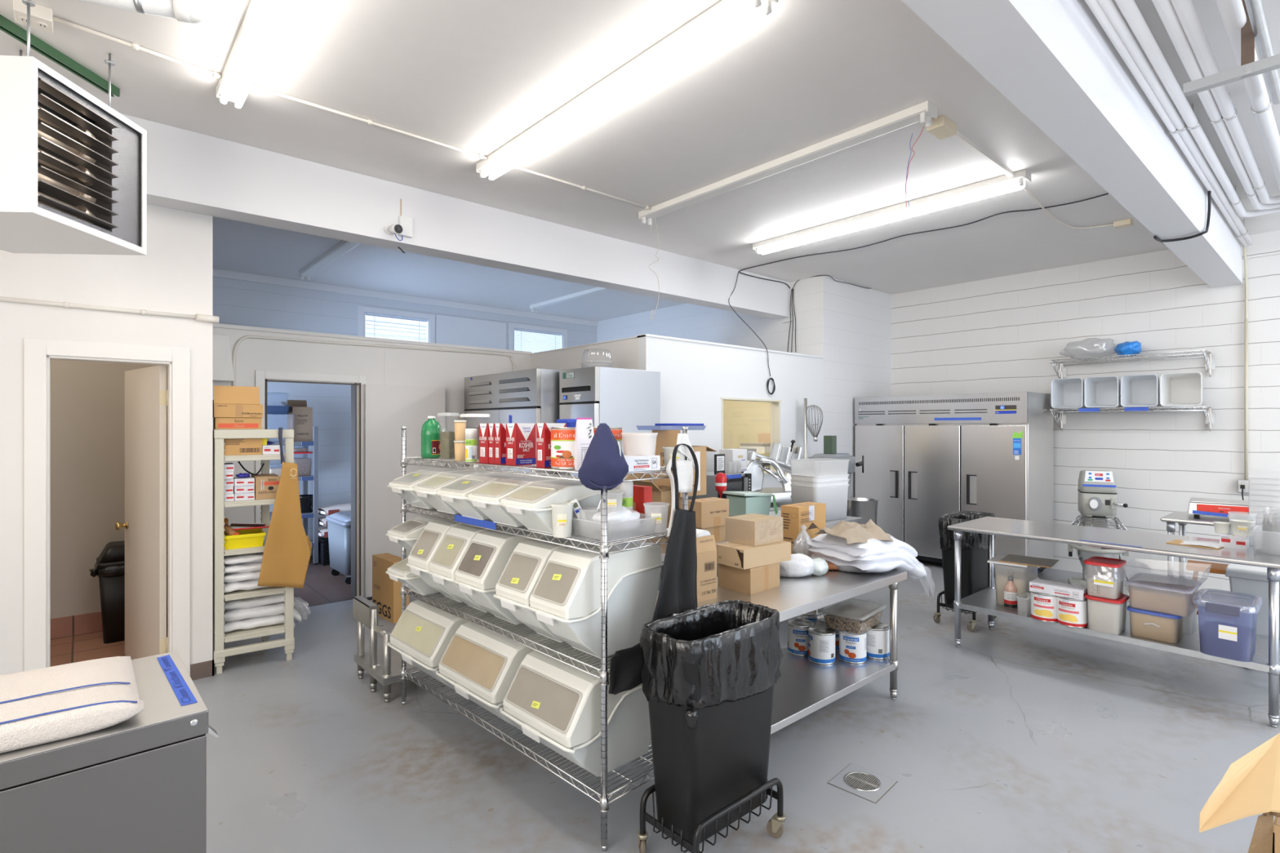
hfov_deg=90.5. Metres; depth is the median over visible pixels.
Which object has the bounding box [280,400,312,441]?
carton
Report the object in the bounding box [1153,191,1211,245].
cable
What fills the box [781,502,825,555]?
carton
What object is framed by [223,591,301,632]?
stack
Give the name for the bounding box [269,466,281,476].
food container
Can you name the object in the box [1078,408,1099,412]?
tape
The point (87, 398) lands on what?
wall
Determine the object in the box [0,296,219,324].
conduit
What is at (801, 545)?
plastic bag
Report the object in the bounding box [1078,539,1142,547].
tape
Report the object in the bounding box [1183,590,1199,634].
storage bin
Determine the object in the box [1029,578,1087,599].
glove box
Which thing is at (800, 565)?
roll
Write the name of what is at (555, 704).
bin
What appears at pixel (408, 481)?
lid
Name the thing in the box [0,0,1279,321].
ceiling
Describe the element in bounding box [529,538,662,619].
lid
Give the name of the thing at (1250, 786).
carton
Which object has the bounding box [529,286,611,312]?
strip light
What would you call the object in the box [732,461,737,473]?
cup
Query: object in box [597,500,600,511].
metal scoop
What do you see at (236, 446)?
carton
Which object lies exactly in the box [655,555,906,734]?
work table
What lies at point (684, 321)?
wall
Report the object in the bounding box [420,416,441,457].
plastic jug
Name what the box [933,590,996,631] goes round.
trash can dolly
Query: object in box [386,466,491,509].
bin
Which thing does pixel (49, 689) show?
folded towel
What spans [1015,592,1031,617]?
food container
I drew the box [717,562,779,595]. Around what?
carton
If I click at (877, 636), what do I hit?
can
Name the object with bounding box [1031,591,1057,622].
can
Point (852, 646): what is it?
can
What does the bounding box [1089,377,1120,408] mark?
tub
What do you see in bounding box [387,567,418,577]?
lid
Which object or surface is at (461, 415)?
food container
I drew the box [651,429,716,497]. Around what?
carton
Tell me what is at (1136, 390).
tub
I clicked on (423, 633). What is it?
bin
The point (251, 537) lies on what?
bin
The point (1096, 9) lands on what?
ceiling pipe
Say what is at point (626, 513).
plastic bag
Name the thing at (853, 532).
cloth
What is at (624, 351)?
wall
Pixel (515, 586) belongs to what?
lid
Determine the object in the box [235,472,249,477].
glove
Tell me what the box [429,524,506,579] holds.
lid
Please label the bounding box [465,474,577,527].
bin
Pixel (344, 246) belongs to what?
strip light
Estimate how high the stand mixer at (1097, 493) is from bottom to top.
1.176 m
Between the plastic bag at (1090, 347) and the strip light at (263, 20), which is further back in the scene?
the plastic bag at (1090, 347)
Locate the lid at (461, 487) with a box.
[437,471,549,497]
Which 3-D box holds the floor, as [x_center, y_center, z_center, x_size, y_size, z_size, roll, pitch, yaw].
[0.330,1.649,2.955,12.400,0.102,14.000,0,0,-41]
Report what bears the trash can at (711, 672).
on the trash can dolly at (775, 828)
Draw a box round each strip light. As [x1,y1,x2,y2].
[75,0,217,23]
[216,0,294,109]
[298,240,359,280]
[475,0,778,181]
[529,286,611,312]
[638,100,937,319]
[752,168,1031,254]
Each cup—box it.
[550,502,573,537]
[577,506,599,520]
[600,490,624,513]
[643,502,669,533]
[662,446,686,468]
[727,461,733,473]
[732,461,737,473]
[737,461,742,472]
[1213,521,1231,533]
[1227,511,1257,546]
[1229,519,1255,536]
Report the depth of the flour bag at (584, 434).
2.52 m
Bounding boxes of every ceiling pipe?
[1084,0,1248,247]
[1097,0,1253,245]
[1115,0,1279,217]
[1151,0,1279,209]
[1170,0,1279,204]
[1214,0,1279,189]
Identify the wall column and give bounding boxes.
[823,275,891,497]
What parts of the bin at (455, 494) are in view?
lid frame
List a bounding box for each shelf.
[354,648,426,685]
[1049,349,1215,378]
[1049,406,1215,431]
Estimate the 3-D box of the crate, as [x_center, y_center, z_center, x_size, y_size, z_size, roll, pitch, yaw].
[-3.502,1.455,7.642,0.680,0.290,0.400,0,0,-41]
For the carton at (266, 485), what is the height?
0.150 m
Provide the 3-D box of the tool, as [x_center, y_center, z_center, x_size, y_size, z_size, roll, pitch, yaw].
[-2.791,0.665,4.253,0.048,0.108,0.098,0,0,-36]
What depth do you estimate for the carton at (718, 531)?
3.96 m
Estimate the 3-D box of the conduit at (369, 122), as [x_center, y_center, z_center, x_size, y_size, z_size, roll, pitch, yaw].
[-1.516,-1.768,3.728,1.350,0.028,0.028,0,0,-41]
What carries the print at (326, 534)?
attached to the sack at (322, 531)
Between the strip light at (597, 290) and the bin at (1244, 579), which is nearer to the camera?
the bin at (1244, 579)
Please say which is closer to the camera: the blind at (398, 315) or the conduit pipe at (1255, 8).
the conduit pipe at (1255, 8)
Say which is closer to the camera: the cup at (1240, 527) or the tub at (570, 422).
the tub at (570, 422)
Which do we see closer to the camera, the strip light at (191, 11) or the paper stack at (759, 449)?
the strip light at (191, 11)
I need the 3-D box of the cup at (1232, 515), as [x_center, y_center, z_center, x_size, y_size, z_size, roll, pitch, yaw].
[3.675,0.624,3.869,0.130,0.193,0.130,0,0,44]
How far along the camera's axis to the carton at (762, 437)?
7.59 m
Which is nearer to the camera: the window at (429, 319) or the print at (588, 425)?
the print at (588, 425)
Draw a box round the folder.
[233,525,269,530]
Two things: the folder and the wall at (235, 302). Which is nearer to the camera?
the folder
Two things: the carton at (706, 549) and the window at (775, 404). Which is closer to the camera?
the carton at (706, 549)
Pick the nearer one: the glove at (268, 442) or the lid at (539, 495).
the lid at (539, 495)
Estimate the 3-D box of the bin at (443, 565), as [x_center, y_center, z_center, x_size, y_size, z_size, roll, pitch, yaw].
[-0.782,0.711,3.236,0.542,0.420,0.272,0,0,-44]
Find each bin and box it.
[223,527,266,550]
[266,405,290,414]
[325,511,351,584]
[385,513,454,552]
[385,557,439,595]
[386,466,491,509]
[386,595,492,690]
[405,517,462,602]
[411,468,517,514]
[426,524,506,613]
[435,471,549,519]
[435,615,558,731]
[452,526,549,624]
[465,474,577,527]
[493,533,600,643]
[498,478,619,534]
[499,642,650,777]
[527,538,663,658]
[572,513,659,541]
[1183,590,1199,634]
[1192,588,1262,662]
[1225,563,1268,668]
[1249,524,1279,556]
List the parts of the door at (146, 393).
knob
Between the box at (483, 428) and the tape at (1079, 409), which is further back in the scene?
the tape at (1079, 409)
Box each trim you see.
[23,337,190,675]
[213,268,597,326]
[255,369,366,598]
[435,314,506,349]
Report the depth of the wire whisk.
7.05 m
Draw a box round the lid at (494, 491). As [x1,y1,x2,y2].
[467,474,577,502]
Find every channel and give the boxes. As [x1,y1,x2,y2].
[0,14,119,96]
[1183,0,1279,96]
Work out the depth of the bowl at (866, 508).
6.28 m
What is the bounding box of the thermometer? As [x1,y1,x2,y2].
[569,498,582,519]
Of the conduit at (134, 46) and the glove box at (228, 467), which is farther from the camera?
the glove box at (228, 467)
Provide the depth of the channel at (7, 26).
3.00 m
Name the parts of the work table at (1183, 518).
leg, leg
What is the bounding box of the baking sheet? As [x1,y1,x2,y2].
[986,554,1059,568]
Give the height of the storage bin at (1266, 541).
0.136 m
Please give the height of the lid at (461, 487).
0.087 m
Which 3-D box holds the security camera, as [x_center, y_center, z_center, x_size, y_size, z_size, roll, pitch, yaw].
[-1.773,-1.419,4.562,0.123,0.080,0.082,0,0,39]
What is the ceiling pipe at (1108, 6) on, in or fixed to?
attached to the ceiling
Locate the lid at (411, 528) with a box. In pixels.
[387,513,454,538]
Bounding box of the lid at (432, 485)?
[413,468,517,493]
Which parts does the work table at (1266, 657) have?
leg, leg, leg, leg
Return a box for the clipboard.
[1165,539,1223,549]
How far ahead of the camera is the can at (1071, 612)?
4.02 m
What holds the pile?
on the work table at (804, 686)
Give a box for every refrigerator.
[464,368,562,474]
[559,366,660,591]
[854,391,1053,571]
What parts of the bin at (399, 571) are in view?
lid frame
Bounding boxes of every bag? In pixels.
[573,417,594,471]
[592,506,640,523]
[792,524,813,557]
[1058,337,1115,359]
[1114,341,1142,356]
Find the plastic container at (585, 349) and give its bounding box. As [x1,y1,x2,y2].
[580,349,612,368]
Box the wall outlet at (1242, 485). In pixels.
[1237,479,1248,500]
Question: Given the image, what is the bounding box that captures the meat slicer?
[741,440,802,502]
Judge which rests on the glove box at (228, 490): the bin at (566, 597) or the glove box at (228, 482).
the glove box at (228, 482)
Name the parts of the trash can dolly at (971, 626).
rail, rail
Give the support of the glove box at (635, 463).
on the wire rack at (603, 553)
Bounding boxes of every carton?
[213,385,262,417]
[213,417,262,429]
[223,438,262,455]
[251,473,279,499]
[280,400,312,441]
[372,552,408,623]
[624,473,693,538]
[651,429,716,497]
[688,497,728,528]
[696,524,724,542]
[696,534,716,603]
[715,540,791,569]
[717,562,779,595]
[724,513,782,546]
[758,432,770,442]
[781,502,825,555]
[1199,733,1279,852]
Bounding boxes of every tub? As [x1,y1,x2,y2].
[453,420,466,461]
[555,418,577,426]
[788,457,850,520]
[1050,377,1083,408]
[1080,378,1084,408]
[1084,375,1118,408]
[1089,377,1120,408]
[1120,373,1158,407]
[1133,374,1159,407]
[1160,371,1203,406]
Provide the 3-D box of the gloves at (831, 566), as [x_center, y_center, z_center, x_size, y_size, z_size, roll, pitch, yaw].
[1.175,0.825,3.862,0.401,0.057,0.260,0,0,-41]
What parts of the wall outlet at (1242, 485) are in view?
plug cord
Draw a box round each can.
[88,540,124,644]
[465,428,477,462]
[551,426,575,469]
[593,426,622,450]
[619,481,633,508]
[640,600,782,844]
[787,618,813,656]
[796,609,821,626]
[808,626,835,664]
[816,614,839,651]
[839,630,866,663]
[866,622,888,659]
[938,511,995,604]
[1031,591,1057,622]
[1057,595,1088,628]
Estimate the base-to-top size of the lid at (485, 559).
0.228 m
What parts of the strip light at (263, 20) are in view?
plate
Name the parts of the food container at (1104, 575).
lid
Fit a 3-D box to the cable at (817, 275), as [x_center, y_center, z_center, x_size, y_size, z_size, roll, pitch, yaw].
[2.608,-1.777,8.091,1.610,0.182,0.504,0,0,-41]
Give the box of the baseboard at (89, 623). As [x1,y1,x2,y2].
[50,601,213,680]
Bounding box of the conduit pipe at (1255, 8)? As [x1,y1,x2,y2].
[1244,0,1279,104]
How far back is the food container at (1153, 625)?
3.78 m
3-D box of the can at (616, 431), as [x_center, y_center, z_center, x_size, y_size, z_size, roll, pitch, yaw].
[-0.156,0.089,2.760,0.159,0.172,0.159,0,0,-20]
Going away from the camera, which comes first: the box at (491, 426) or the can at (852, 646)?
the box at (491, 426)
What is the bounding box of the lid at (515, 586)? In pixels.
[495,533,600,605]
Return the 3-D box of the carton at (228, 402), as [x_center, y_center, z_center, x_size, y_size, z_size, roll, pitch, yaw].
[-2.723,-0.164,4.288,0.275,0.208,0.264,0,0,-36]
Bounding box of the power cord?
[238,461,264,475]
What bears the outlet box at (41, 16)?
attached to the ceiling
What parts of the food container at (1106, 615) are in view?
lid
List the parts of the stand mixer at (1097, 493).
control panel, rating plate, speed lever, cord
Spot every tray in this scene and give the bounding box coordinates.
[654,423,703,426]
[768,443,802,470]
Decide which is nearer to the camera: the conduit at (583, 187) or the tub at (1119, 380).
the conduit at (583, 187)
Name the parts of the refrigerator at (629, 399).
header panel, door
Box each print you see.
[324,531,328,537]
[328,509,339,515]
[586,422,591,439]
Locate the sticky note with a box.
[262,438,266,444]
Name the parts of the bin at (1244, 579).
lid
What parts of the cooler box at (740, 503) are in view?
lid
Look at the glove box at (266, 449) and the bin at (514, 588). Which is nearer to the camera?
the bin at (514, 588)
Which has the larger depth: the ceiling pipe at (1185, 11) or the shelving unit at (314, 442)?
the shelving unit at (314, 442)
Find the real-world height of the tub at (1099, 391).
0.316 m
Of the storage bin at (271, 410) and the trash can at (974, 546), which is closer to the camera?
the trash can at (974, 546)
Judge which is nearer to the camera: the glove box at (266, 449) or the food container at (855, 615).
the food container at (855, 615)
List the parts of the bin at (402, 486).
lid frame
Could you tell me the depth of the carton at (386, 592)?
5.27 m
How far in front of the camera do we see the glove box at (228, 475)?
4.15 m
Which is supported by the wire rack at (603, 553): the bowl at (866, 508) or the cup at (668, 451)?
the cup at (668, 451)
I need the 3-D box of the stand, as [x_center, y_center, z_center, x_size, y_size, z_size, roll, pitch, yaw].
[-1.498,1.343,3.969,0.405,0.515,0.532,0,0,-41]
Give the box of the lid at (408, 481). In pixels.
[388,466,491,488]
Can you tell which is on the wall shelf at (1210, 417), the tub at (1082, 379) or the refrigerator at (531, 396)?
the tub at (1082, 379)
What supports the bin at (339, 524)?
on the floor
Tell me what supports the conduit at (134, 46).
attached to the ceiling
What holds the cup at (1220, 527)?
on the glove box at (1229, 540)
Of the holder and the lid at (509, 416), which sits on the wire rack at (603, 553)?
the lid at (509, 416)
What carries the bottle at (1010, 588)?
on the work table at (1266, 657)
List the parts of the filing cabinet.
drawer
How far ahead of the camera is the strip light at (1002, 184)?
5.07 m
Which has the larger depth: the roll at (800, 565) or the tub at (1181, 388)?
the tub at (1181, 388)
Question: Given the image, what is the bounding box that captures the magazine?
[230,522,266,527]
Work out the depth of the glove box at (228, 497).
4.15 m
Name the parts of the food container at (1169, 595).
lid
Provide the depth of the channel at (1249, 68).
2.61 m
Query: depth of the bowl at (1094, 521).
6.04 m
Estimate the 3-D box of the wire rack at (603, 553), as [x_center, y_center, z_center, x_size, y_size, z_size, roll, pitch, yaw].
[-0.565,0.784,3.128,0.648,1.592,1.873,0,0,-44]
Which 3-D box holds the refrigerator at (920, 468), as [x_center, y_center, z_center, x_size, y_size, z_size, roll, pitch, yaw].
[3.604,0.623,7.424,0.860,1.955,1.915,0,0,-41]
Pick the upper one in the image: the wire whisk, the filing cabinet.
the wire whisk
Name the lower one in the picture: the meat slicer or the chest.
the chest
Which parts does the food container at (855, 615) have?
lid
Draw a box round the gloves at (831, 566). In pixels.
[827,563,838,569]
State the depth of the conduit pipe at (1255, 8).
2.60 m
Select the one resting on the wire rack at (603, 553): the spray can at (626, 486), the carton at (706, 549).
the spray can at (626, 486)
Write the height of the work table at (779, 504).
0.880 m
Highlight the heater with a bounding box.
[0,0,146,255]
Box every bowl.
[846,497,879,524]
[1067,543,1128,568]
[1070,515,1128,530]
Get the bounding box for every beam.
[120,113,789,319]
[902,0,1243,288]
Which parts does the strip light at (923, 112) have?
hanging wire, loose wires, plate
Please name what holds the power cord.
on the carton at (266, 485)
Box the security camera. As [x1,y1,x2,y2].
[383,223,403,234]
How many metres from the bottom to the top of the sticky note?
0.060 m
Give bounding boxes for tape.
[156,654,197,706]
[454,514,496,529]
[725,474,741,479]
[934,417,981,420]
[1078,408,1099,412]
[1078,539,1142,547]
[1124,407,1148,411]
[1192,510,1227,517]
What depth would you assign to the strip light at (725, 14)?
3.11 m
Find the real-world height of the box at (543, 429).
0.190 m
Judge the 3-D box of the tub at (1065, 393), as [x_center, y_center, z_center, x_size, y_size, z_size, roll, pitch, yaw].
[4.621,-0.352,6.798,0.320,0.316,0.287,0,0,-41]
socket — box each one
[18,16,26,22]
[36,22,48,27]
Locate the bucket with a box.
[621,432,657,455]
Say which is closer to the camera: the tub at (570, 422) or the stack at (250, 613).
the tub at (570, 422)
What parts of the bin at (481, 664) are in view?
lid frame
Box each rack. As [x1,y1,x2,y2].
[400,422,698,851]
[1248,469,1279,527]
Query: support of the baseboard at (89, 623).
attached to the wall at (175, 274)
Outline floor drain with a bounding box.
[826,763,897,804]
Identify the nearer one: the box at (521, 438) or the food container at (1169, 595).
the box at (521, 438)
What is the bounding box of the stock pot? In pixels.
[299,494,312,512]
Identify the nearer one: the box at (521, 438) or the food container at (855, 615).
the box at (521, 438)
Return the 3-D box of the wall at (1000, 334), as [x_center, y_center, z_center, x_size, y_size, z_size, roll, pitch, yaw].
[6.502,-0.090,5.176,0.200,3.380,9.180,0,0,-41]
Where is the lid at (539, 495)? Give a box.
[501,478,619,508]
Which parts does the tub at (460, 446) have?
spice tub, lid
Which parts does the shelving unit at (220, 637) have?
post, post, shelf, shelf, shelf, shelf, shelf, post, apron, post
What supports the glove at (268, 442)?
on the glove box at (266, 449)
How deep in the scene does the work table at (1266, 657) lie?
3.98 m
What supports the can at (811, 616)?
on the work table at (804, 686)
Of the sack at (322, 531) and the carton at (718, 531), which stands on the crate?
the sack at (322, 531)
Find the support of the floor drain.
on the floor
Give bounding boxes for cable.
[728,271,775,394]
[791,275,871,288]
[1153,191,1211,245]
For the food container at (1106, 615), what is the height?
0.214 m
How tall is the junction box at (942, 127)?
0.060 m
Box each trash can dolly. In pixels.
[637,777,785,852]
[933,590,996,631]
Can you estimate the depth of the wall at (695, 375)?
6.27 m
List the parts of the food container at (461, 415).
lid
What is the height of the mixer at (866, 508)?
1.505 m
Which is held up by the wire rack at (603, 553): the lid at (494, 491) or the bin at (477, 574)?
the bin at (477, 574)
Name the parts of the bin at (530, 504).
lid frame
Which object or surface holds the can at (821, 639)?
on the work table at (804, 686)
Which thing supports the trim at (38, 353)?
attached to the wall at (175, 274)
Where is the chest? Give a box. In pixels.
[0,651,218,852]
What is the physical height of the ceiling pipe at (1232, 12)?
0.148 m
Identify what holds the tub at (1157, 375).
on the wall shelf at (1210, 417)
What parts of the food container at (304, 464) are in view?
lid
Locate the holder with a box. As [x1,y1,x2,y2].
[714,453,724,474]
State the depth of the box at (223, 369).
5.03 m
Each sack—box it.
[318,502,351,515]
[318,516,327,526]
[318,526,328,537]
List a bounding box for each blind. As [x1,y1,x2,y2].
[364,311,428,341]
[514,328,562,352]
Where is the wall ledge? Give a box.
[1242,230,1279,259]
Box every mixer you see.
[808,435,879,524]
[1067,470,1129,601]
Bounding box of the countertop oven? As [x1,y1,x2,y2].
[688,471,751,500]
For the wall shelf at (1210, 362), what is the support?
attached to the wall at (1000, 334)
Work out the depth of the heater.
2.74 m
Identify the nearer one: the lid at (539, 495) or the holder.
the lid at (539, 495)
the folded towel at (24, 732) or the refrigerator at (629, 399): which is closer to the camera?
the folded towel at (24, 732)
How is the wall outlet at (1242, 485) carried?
attached to the wall at (1000, 334)
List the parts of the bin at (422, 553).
lid frame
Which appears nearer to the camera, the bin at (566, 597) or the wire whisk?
the bin at (566, 597)
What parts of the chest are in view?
lid, lid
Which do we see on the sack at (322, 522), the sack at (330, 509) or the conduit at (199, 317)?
the sack at (330, 509)
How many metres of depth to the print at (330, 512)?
7.29 m
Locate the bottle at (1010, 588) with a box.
[1004,576,1017,608]
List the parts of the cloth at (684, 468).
folded panel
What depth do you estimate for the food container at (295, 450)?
7.27 m
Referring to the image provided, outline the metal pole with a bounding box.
[804,398,807,458]
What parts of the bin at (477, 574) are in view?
lid frame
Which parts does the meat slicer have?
blade, handle, guide plate, pusher knob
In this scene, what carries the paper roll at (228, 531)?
in the bin at (251, 537)
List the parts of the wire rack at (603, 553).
post, cap, post, apron, post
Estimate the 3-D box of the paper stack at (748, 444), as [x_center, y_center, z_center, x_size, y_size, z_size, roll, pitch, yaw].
[1.401,0.210,7.414,0.300,0.035,0.375,0,0,42]
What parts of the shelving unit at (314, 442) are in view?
shelf, shelf, shelf, post, post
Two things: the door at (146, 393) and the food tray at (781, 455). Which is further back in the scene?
the food tray at (781, 455)
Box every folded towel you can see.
[0,656,139,722]
[0,698,144,753]
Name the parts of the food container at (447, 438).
lid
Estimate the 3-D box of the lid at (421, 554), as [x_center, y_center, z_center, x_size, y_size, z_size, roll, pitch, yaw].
[-0.953,0.615,3.418,0.520,0.228,0.230,0,0,-44]
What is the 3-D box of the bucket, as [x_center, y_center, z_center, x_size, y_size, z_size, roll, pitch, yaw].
[-0.002,0.101,2.646,0.154,0.149,0.154,0,0,0]
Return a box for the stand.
[353,595,445,702]
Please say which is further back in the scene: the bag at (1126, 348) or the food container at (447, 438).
the bag at (1126, 348)
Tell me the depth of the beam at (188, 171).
4.72 m
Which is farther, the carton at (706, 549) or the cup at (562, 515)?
the carton at (706, 549)
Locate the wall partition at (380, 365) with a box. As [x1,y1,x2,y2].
[213,323,531,598]
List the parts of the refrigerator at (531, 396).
door, header panel, door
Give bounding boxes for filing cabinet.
[755,453,770,471]
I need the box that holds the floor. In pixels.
[50,555,1279,852]
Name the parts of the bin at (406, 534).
lid frame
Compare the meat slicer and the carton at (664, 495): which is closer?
the carton at (664, 495)
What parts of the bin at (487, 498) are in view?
lid frame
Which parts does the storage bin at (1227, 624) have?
lid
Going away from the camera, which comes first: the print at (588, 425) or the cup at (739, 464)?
the print at (588, 425)
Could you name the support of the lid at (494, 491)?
attached to the bin at (487, 498)
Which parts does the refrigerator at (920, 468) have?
door, handle, handle, door, header panel, handle, kick plate, door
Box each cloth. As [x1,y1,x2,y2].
[666,433,697,536]
[814,519,893,544]
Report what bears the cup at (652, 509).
on the wire rack at (603, 553)
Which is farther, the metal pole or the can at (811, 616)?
the metal pole
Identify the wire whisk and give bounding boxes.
[807,404,822,441]
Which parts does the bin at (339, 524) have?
lid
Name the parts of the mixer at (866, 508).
crank handle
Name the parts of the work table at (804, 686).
leg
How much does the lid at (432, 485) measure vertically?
0.087 m
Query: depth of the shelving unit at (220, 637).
4.26 m
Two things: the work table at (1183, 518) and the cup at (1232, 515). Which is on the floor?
the work table at (1183, 518)
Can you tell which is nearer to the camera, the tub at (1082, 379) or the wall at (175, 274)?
the wall at (175, 274)
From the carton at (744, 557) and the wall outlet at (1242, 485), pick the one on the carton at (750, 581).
the carton at (744, 557)
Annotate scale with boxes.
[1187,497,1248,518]
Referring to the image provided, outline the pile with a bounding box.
[806,533,933,596]
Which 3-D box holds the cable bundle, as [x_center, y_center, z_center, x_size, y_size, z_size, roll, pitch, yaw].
[2.609,-1.341,6.256,1.036,0.868,3.425,0,0,-41]
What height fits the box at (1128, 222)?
0.045 m
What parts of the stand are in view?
leg, leg, rail, leg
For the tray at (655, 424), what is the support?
on the carton at (666, 437)
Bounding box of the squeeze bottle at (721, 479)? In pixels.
[715,472,728,497]
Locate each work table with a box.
[630,510,862,598]
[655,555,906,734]
[660,501,791,578]
[946,516,1279,728]
[1160,511,1229,578]
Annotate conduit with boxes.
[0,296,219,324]
[53,16,222,78]
[232,335,515,386]
[251,84,487,159]
[506,164,651,208]
[1242,244,1248,479]
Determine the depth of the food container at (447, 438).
3.44 m
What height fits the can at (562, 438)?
0.172 m
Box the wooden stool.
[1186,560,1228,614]
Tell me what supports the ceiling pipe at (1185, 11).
attached to the ceiling
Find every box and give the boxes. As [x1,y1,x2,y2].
[13,0,53,33]
[213,334,235,382]
[223,462,234,471]
[223,471,233,479]
[223,479,234,486]
[223,486,233,493]
[223,493,234,501]
[232,485,254,493]
[233,476,254,486]
[233,492,254,501]
[262,444,279,454]
[395,199,412,253]
[479,423,488,463]
[488,423,494,463]
[494,423,506,464]
[506,422,536,465]
[536,422,566,467]
[623,455,660,471]
[632,484,652,513]
[719,448,746,471]
[722,491,777,516]
[926,115,1013,177]
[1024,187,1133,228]
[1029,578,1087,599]
[1219,533,1248,550]
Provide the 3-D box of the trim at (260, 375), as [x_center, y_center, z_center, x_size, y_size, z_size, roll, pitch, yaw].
[-2.912,0.564,5.628,0.895,2.073,0.133,0,0,-41]
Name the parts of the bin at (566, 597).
lid frame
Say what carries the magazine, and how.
on the folder
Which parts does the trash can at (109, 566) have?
swing lid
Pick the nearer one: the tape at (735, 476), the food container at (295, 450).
the tape at (735, 476)
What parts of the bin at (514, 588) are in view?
lid frame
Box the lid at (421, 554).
[408,517,461,570]
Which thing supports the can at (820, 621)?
on the work table at (804, 686)
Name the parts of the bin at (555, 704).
lid frame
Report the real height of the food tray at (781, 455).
0.270 m
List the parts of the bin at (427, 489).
lid frame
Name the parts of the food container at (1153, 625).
handle, lid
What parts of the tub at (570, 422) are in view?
lid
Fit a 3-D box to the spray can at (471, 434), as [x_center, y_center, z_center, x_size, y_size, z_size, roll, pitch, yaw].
[-0.834,0.093,3.133,0.058,0.165,0.059,0,0,-15]
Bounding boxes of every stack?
[223,552,271,592]
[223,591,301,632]
[723,448,756,453]
[739,446,770,453]
[740,442,770,446]
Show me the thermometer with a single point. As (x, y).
(576, 505)
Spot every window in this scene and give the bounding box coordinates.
[357,305,435,342]
[509,322,567,352]
[720,397,782,475]
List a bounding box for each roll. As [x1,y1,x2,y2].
[223,523,240,535]
[696,528,711,537]
[779,553,816,577]
[812,557,828,576]
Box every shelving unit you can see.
[213,427,312,674]
[269,426,318,564]
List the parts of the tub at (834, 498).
storage tub, storage tub, storage tub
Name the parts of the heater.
hanging rod, panel, hanging rod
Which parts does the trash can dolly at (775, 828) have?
rail, rail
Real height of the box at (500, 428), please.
0.190 m
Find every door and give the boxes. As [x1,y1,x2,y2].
[115,364,168,659]
[364,383,444,599]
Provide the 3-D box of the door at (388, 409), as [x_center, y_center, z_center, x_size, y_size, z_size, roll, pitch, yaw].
[-2.241,0.605,6.081,0.760,1.990,0.046,0,0,-41]
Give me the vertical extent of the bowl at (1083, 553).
0.330 m
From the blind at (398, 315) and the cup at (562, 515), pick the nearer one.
the cup at (562, 515)
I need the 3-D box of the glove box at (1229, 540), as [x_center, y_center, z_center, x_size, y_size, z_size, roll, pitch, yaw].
[3.542,0.683,3.778,0.121,0.075,0.116,0,0,-41]
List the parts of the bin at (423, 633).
lid frame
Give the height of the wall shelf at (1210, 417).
0.240 m
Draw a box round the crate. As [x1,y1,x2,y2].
[318,537,329,565]
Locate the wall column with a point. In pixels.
(857, 320)
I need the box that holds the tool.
[223,517,228,524]
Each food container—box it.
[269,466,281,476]
[293,448,307,452]
[293,451,312,475]
[437,413,459,457]
[459,413,489,458]
[819,597,886,634]
[992,563,1037,605]
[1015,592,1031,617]
[1084,556,1126,599]
[1084,594,1128,635]
[1125,573,1201,617]
[1126,604,1183,644]
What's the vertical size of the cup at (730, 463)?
0.103 m
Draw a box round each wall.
[0,204,213,675]
[50,359,167,618]
[213,276,596,555]
[530,334,644,369]
[596,275,823,453]
[636,333,824,582]
[723,400,770,448]
[891,248,1279,595]
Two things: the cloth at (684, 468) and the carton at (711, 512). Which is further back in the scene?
the carton at (711, 512)
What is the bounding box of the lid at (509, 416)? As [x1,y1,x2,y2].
[508,414,511,423]
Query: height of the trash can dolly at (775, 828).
0.246 m
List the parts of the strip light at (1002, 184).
plate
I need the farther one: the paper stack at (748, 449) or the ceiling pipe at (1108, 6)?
the paper stack at (748, 449)
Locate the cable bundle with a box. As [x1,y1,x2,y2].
[738,192,1108,352]
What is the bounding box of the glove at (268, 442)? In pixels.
[266,440,274,444]
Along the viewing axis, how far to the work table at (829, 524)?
4.70 m
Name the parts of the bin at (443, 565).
lid frame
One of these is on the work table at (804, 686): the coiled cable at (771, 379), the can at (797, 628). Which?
the can at (797, 628)
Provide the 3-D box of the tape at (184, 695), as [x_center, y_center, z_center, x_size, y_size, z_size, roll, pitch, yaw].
[-1.294,0.699,1.763,0.034,0.001,0.461,0,0,-44]
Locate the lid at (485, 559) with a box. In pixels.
[454,526,549,590]

